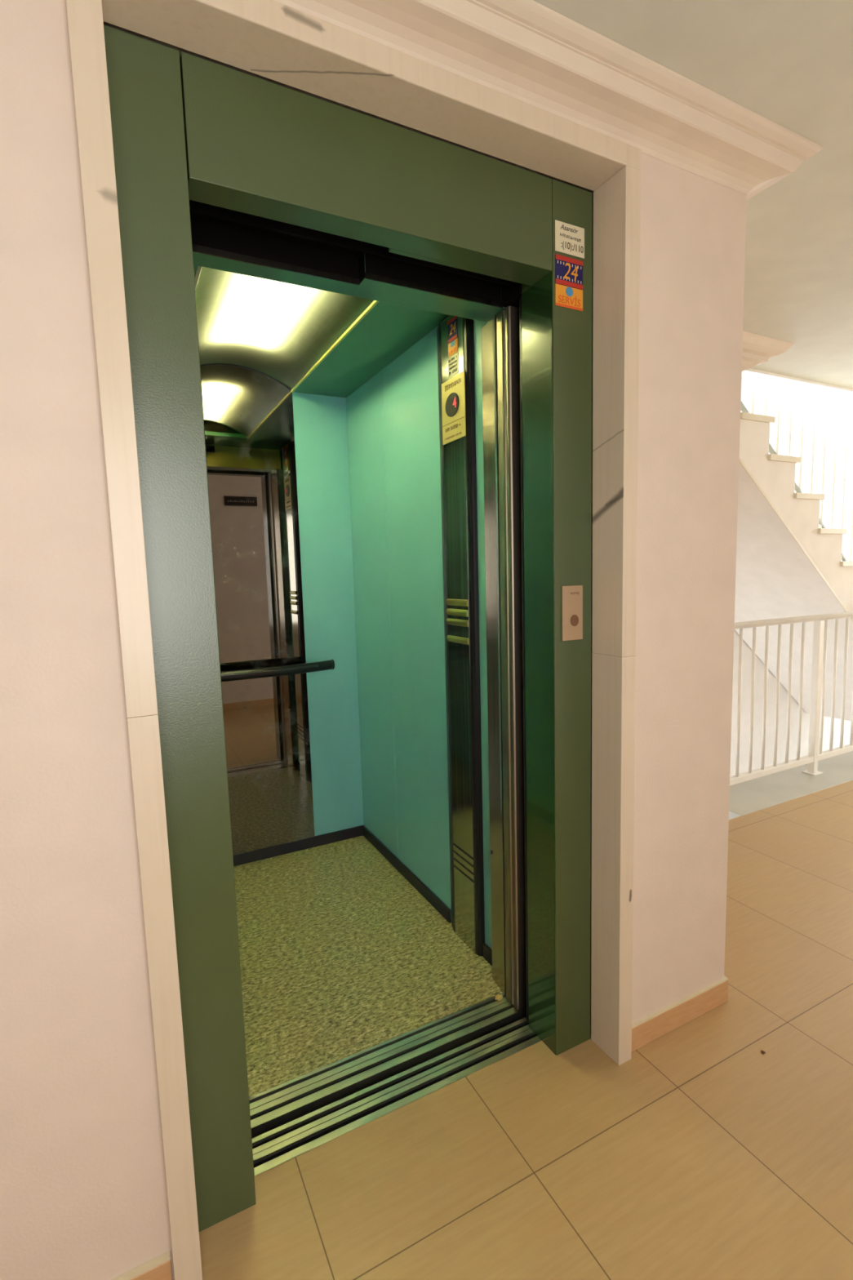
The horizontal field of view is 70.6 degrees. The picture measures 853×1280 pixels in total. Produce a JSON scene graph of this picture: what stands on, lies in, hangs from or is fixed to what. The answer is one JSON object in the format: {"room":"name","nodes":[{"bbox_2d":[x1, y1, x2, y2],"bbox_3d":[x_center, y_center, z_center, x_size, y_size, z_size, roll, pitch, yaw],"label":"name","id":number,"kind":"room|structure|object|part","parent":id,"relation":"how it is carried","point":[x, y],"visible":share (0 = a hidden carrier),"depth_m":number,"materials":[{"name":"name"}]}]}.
{"room":"elevator lobby","nodes":[
{"label":"elevator lobby","id":0,"kind":"room"},
{"bbox_2d":[0,0,174,1279],"bbox_3d":[-1.773,0.144,0.403,2.862,2.340,0.120,-5,7,-27],"label":"wall","id":1,"kind":"structure","parent":0,"point":[83,1192],"depth_m":0.96,"materials":[{"name":"paint"}]},
{"bbox_2d":[66,0,157,718],"bbox_3d":[-0.505,-0.432,0.971,0.046,1.114,0.105,-5,7,-27],"label":"trim","id":2,"kind":"structure","parent":1,"relation":"attached to","point":[85,17],"depth_m":0.92,"materials":[{"name":"beige stone"}]},
{"bbox_2d":[111,1250,172,1279],"bbox_3d":[-1.725,1.272,0.464,2.832,0.082,0.010,-5,7,-27],"label":"baseboard","id":3,"kind":"structure","parent":1,"relation":"attached to","point":[159,1268],"depth_m":1.09,"materials":[{"name":"beige tile"}]},
{"bbox_2d":[126,714,202,1279],"bbox_3d":[-0.474,0.661,1.093,0.046,1.087,0.105,-5,7,-27],"label":"trim","id":4,"kind":"structure","parent":1,"relation":"attached to","point":[144,735],"depth_m":1.04,"materials":[{"name":"beige paint"}]},
{"bbox_2d":[103,24,592,1231],"bbox_3d":[-0.060,0.057,1.378,1.037,2.200,0.122,-5,7,-27],"label":"door frame","id":5,"kind":"structure","parent":1,"relation":"attached to","point":[191,127],"depth_m":1.18,"materials":[{"name":"green metal"}]},
{"bbox_2d":[555,283,582,311],"bbox_3d":[0.340,-0.815,1.432,0.083,0.048,0.002,-5,7,-27],"label":"sticker","id":6,"kind":"object","parent":5,"relation":"attached to","point":[566,296],"visible":1,"depth_m":1.43,"materials":[{"name":"orange paper"}]},
{"bbox_2d":[565,286,573,296],"bbox_3d":[0.340,-0.828,1.431,0.023,0.021,0.001,-5,7,-27],"label":"sticker","id":7,"kind":"object","parent":6,"relation":"on","point":[569,291],"depth_m":1.43,"materials":[{"name":"blue paper"}]},
{"bbox_2d":[555,253,582,289],"bbox_3d":[0.339,-0.872,1.426,0.083,0.064,0.002,-5,7,-27],"label":"sticker","id":8,"kind":"object","parent":5,"relation":"attached to","point":[568,271],"visible":1,"depth_m":1.43,"materials":[{"name":"blue paper"}]},
{"bbox_2d":[555,219,584,258],"bbox_3d":[0.338,-0.944,1.418,0.088,0.067,0.003,-5,7,-27],"label":"sticker","id":9,"kind":"object","parent":5,"relation":"attached to","point":[569,238],"visible":1,"depth_m":1.42,"materials":[{"name":"paper"}]},
{"bbox_2d":[561,585,582,640],"bbox_3d":[0.367,-0.068,1.516,0.065,0.138,0.008,-5,7,-27],"label":"button","id":10,"kind":"object","parent":5,"relation":"attached to","point":[571,595],"visible":1,"depth_m":1.51,"materials":[{"name":"metal"}]},
{"bbox_2d":[103,21,592,191],"bbox_3d":[-0.056,-1.109,1.176,1.079,0.119,0.120,-5,7,-27],"label":"wall","id":11,"kind":"structure","parent":0,"point":[180,50],"depth_m":1.16,"materials":[{"name":"paint"}]},
{"bbox_2d":[101,0,640,191],"bbox_3d":[-0.039,-1.050,1.153,1.131,0.046,0.105,-5,7,-27],"label":"trim","id":12,"kind":"structure","parent":11,"relation":"attached to","point":[274,40],"depth_m":1.10,"materials":[{"name":"beige stone"}]},
{"bbox_2d":[275,0,822,199],"bbox_3d":[-1.240,-1.071,0.954,4.491,0.078,1.050,-5,7,-27],"label":"trim","id":13,"kind":"structure","parent":11,"relation":"attached to","point":[527,51],"depth_m":1.23,"materials":[{"name":"paint"}]},
{"bbox_2d":[179,0,852,389],"bbox_3d":[2.816,-1.496,2.211,12.900,0.260,2.870,-5,7,-27],"label":"ceiling","id":14,"kind":"structure","parent":0,"point":[789,63],"depth_m":1.39,"materials":[{"name":"paint"}]},
{"bbox_2d":[199,780,852,1279],"bbox_3d":[2.951,1.030,2.369,12.900,0.120,2.593,-5,7,-27],"label":"floor","id":15,"kind":"structure","parent":0,"point":[703,1154],"depth_m":1.36,"materials":[{"name":"beige tile"}]},
{"bbox_2d":[590,151,746,1031],"bbox_3d":[0.393,-0.089,3.479,1.660,8.000,3.600,-5,7,-27],"label":"wall","id":16,"kind":"structure","parent":0,"point":[693,226],"depth_m":1.59,"materials":[{"name":"paint"}]},
{"bbox_2d":[251,1017,542,1176],"bbox_3d":[0.094,1.148,1.620,1.330,0.030,0.094,-5,7,-27],"label":"sill","id":17,"kind":"structure","parent":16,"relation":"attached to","point":[277,1146],"depth_m":1.52,"materials":[{"name":"metal"}]},
{"bbox_2d":[519,297,528,1021],"bbox_3d":[0.455,0.102,1.739,0.423,1.994,0.024,-5,7,-27],"label":"door","id":18,"kind":"structure","parent":16,"relation":"in","point":[520,298],"depth_m":1.63,"materials":[{"name":"metal"}]},
{"bbox_2d":[591,653,635,1065],"bbox_3d":[0.489,0.577,1.586,0.046,1.090,0.105,-5,7,-27],"label":"trim","id":19,"kind":"structure","parent":16,"relation":"attached to","point":[613,677],"depth_m":1.56,"materials":[{"name":"beige paint"}]},
{"bbox_2d":[591,165,640,657],"bbox_3d":[0.458,-0.516,1.464,0.046,1.111,0.105,-5,7,-27],"label":"trim","id":20,"kind":"structure","parent":16,"relation":"attached to","point":[616,202],"depth_m":1.44,"materials":[{"name":"beige stone"}]},
{"bbox_2d":[631,975,728,1052],"bbox_3d":[0.511,1.027,2.131,0.410,0.074,0.940,-5,7,-27],"label":"baseboard","id":21,"kind":"structure","parent":16,"relation":"attached to","point":[666,1020],"depth_m":1.71,"materials":[{"name":"beige tile"}]},
{"bbox_2d":[742,331,794,371],"bbox_3d":[1.135,-1.326,2.760,1.190,0.104,0.380,-5,7,-27],"label":"trim","id":22,"kind":"structure","parent":16,"relation":"attached to","point":[757,349],"depth_m":2.82,"materials":[{"name":"paint"}]},
{"bbox_2d":[728,751,852,819],"bbox_3d":[4.786,0.689,4.953,7.240,0.121,0.342,-5,7,-27],"label":"trim","id":23,"kind":"structure","parent":16,"relation":"attached to","point":[748,797],"depth_m":3.56,"materials":[{"name":"white paint"}]},
{"bbox_2d":[729,611,852,785],"bbox_3d":[4.694,0.140,4.882,7.185,0.990,0.080,-5,7,-27],"label":"railing","id":24,"kind":"object","parent":23,"relation":"on","point":[815,753],"visible":0.59,"depth_m":3.63,"materials":[{"name":"white metal"}]},
{"bbox_3d":[4.708,0.539,4.927,7.180,0.034,0.036,-5,7,-27],"label":"rail","id":25,"kind":"part","parent":24,"relation":"part of","materials":[{"name":"white metal"}]},
{"bbox_3d":[4.683,-0.333,4.830,7.180,0.038,0.048,-5,7,-27],"label":"rail","id":26,"kind":"part","parent":24,"relation":"part of","materials":[{"name":"white metal"}]},
{"bbox_3d":[2.408,0.825,3.757,0.090,0.006,0.080,-5,7,-27],"label":"plate","id":27,"kind":"part","parent":24,"relation":"part of","materials":[{"name":"white metal"}]},
{"bbox_3d":[2.395,0.352,3.704,0.040,0.949,0.040,-5,7,-27],"label":"post","id":28,"kind":"part","parent":24,"relation":"part of","materials":[{"name":"white metal"}]},
{"bbox_2d":[741,368,852,398],"bbox_3d":[4.656,-1.823,4.745,7.280,0.275,0.090,-5,7,-27],"label":"trim","id":29,"kind":"structure","parent":16,"relation":"attached to","point":[751,374],"depth_m":3.44,"materials":[{"name":"white paint"}]},
{"bbox_2d":[729,629,850,776],"bbox_3d":[4.197,0.797,6.055,7.300,5.455,0.080,-5,7,-27],"label":"wall","id":30,"kind":"structure","parent":0,"point":[747,651],"depth_m":5.39,"materials":[{"name":"paint"}]},
{"bbox_2d":[734,377,852,720],"bbox_3d":[2.761,-0.383,4.561,3.206,2.532,1.018,-5,7,-27],"label":"staircase","id":31,"kind":"structure","parent":30,"relation":"on","point":[788,566],"depth_m":4.00,"materials":[{"name":"paint"}]},
{"bbox_2d":[741,379,852,561],"bbox_3d":[2.990,-1.027,4.175,3.084,3.515,0.048,-5,7,-27],"label":"railing","id":32,"kind":"object","parent":31,"relation":"on","point":[797,487],"visible":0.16,"depth_m":3.92,"materials":[{"name":"white metal"}]},
{"bbox_2d":[792,387,852,493],"bbox_3d":[3.553,-0.568,6.974,7.400,8.000,0.150,-5,7,-27],"label":"wall","id":33,"kind":"structure","parent":0,"point":[808,405],"depth_m":7.34,"materials":[{"name":"paint"}]},
{"bbox_2d":[754,380,801,493],"bbox_3d":[3.439,-2.153,6.767,2.450,3.200,0.060,-5,7,-27],"label":"window","id":34,"kind":"structure","parent":33,"relation":"in","point":[757,384],"depth_m":7.24,"materials":[{"name":"white glass"}]},
{"bbox_2d":[820,436,852,561],"bbox_3d":[5.766,-1.624,8.031,2.150,1.940,0.060,-5,7,-27],"label":"window","id":35,"kind":"structure","parent":33,"relation":"in","point":[829,441],"depth_m":7.78,"materials":[{"name":"white glass"}]},
{"bbox_3d":[-0.472,-0.085,2.078,1.830,3.050,1.880,-5,7,-27],"label":"wall","id":36,"kind":"structure","parent":0,"visible":0},
{"bbox_2d":[191,244,526,1138],"bbox_3d":[-0.354,-0.057,2.158,1.393,2.350,1.421,-5,7,-27],"label":"car","id":37,"kind":"object","parent":36,"relation":"in","point":[357,975],"visible":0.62,"depth_m":2.25,"materials":[{"name":"green metal"}]},
{"bbox_2d":[200,364,314,855],"bbox_3d":[-0.800,-0.100,2.688,0.509,2.158,0.005,-5,7,-27],"label":"wall mirror","id":38,"kind":"object","parent":37,"relation":"attached to","point":[248,414],"visible":0.75,"depth_m":2.71,"materials":[{"name":"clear mirror"}]},
{"bbox_2d":[220,659,334,681],"bbox_3d":[-0.759,0.139,2.642,0.723,0.047,0.154,-5,7,-27],"label":"handrail","id":39,"kind":"object","parent":37,"relation":"attached to","point":[251,673],"visible":0.59,"depth_m":2.62,"materials":[{"name":"black plastic"}]},
{"bbox_2d":[195,266,373,390],"bbox_3d":[-0.596,-1.139,2.117,0.569,0.177,1.025,-5,7,-27],"label":"ceiling","id":40,"kind":"structure","parent":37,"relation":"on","point":[288,334],"depth_m":2.11,"materials":[{"name":"metal"}]},
{"bbox_2d":[189,200,521,307],"bbox_3d":[-0.001,-0.956,1.421,1.300,0.200,0.176,-5,7,-27],"label":"operator","id":41,"kind":"object","parent":37,"relation":"attached to","point":[212,226],"visible":0.12,"depth_m":1.37,"materials":[{"name":"metal"}]},
{"bbox_3d":[-0.390,-0.905,1.321,0.510,0.117,0.002,-5,7,-27],"label":"plate","id":42,"kind":"part","parent":41,"relation":"part of","materials":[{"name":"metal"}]},
{"bbox_3d":[-0.154,-0.883,1.426,0.001,0.060,0.038,-5,7,-27],"label":"plate","id":43,"kind":"part","parent":41,"relation":"part of","materials":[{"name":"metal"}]},
{"bbox_3d":[0.026,-0.902,1.498,0.382,0.048,0.002,-5,7,-27],"label":"plate","id":44,"kind":"part","parent":41,"relation":"part of","materials":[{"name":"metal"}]},
{"bbox_3d":[-0.490,1.050,2.271,1.026,0.051,1.224,-5,7,-27],"label":"skirting","id":45,"kind":"part","parent":37,"relation":"part of","materials":[{"name":"grey rubber"}]},
{"bbox_3d":[-0.472,1.099,2.243,1.026,0.040,1.299,-5,7,-27],"label":"floor panel","id":46,"kind":"part","parent":37,"relation":"part of","materials":[{"name":"carpet"}]},
{"bbox_3d":[0.012,1.140,1.712,1.330,0.030,0.091,-5,7,-27],"label":"car sill","id":47,"kind":"part","parent":37,"relation":"part of","materials":[{"name":"metal"}]},
{"bbox_2d":[436,315,484,956],"bbox_3d":[0.104,0.021,2.033,0.031,2.112,0.231,-5,7,-27],"label":"control panel","id":48,"kind":"object","parent":37,"relation":"attached to","point":[456,393],"visible":1,"depth_m":1.99,"materials":[{"name":"silver metal"}]},
{"bbox_2d":[447,315,457,357],"bbox_3d":[0.082,-0.955,1.893,0.002,0.108,0.057,-5,7,-27],"label":"sticker","id":49,"kind":"object","parent":48,"relation":"attached to","point":[452,323],"visible":1,"depth_m":1.89,"materials":[{"name":"blue"}]},
{"bbox_2d":[448,352,458,378],"bbox_3d":[0.084,-0.867,1.903,0.002,0.060,0.062,-5,7,-27],"label":"sticker","id":50,"kind":"object","parent":48,"relation":"attached to","point":[453,366],"visible":1,"depth_m":1.90,"materials":[{"name":"paper"}]},
{"bbox_3d":[0.086,-0.736,1.921,0.002,0.194,0.146,-5,7,-27],"label":"indicator plate","id":51,"kind":"part","parent":48,"relation":"part of","materials":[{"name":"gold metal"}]},
{"bbox_3d":[0.229,0.101,1.810,0.086,2.000,0.100,-5,7,-27],"label":"post","id":52,"kind":"part","parent":37,"relation":"part of","materials":[{"name":"metal"}]},
{"bbox_2d":[494,994,502,1000],"bbox_3d":[0.221,1.098,1.851,0.024,0.010,0.025,4,8,40],"label":"litter","id":53,"kind":"object","parent":37,"relation":"on","point":[497,997],"visible":1,"depth_m":1.85,"materials":[{"name":"beige paper"}]},
{"bbox_2d":[496,309,513,1004],"bbox_3d":[0.407,0.096,1.817,0.416,1.993,0.040,-5,7,-27],"label":"door","id":54,"kind":"structure","parent":37,"relation":"attached to","point":[500,317],"depth_m":1.71,"materials":[{"name":"metal"}]},
{"bbox_2d":[505,306,526,1010],"bbox_3d":[0.422,0.099,1.788,0.416,1.993,0.022,-5,7,-27],"label":"door","id":55,"kind":"structure","parent":37,"relation":"attached to","point":[512,313],"depth_m":1.68,"materials":[{"name":"metal"}]}
]}

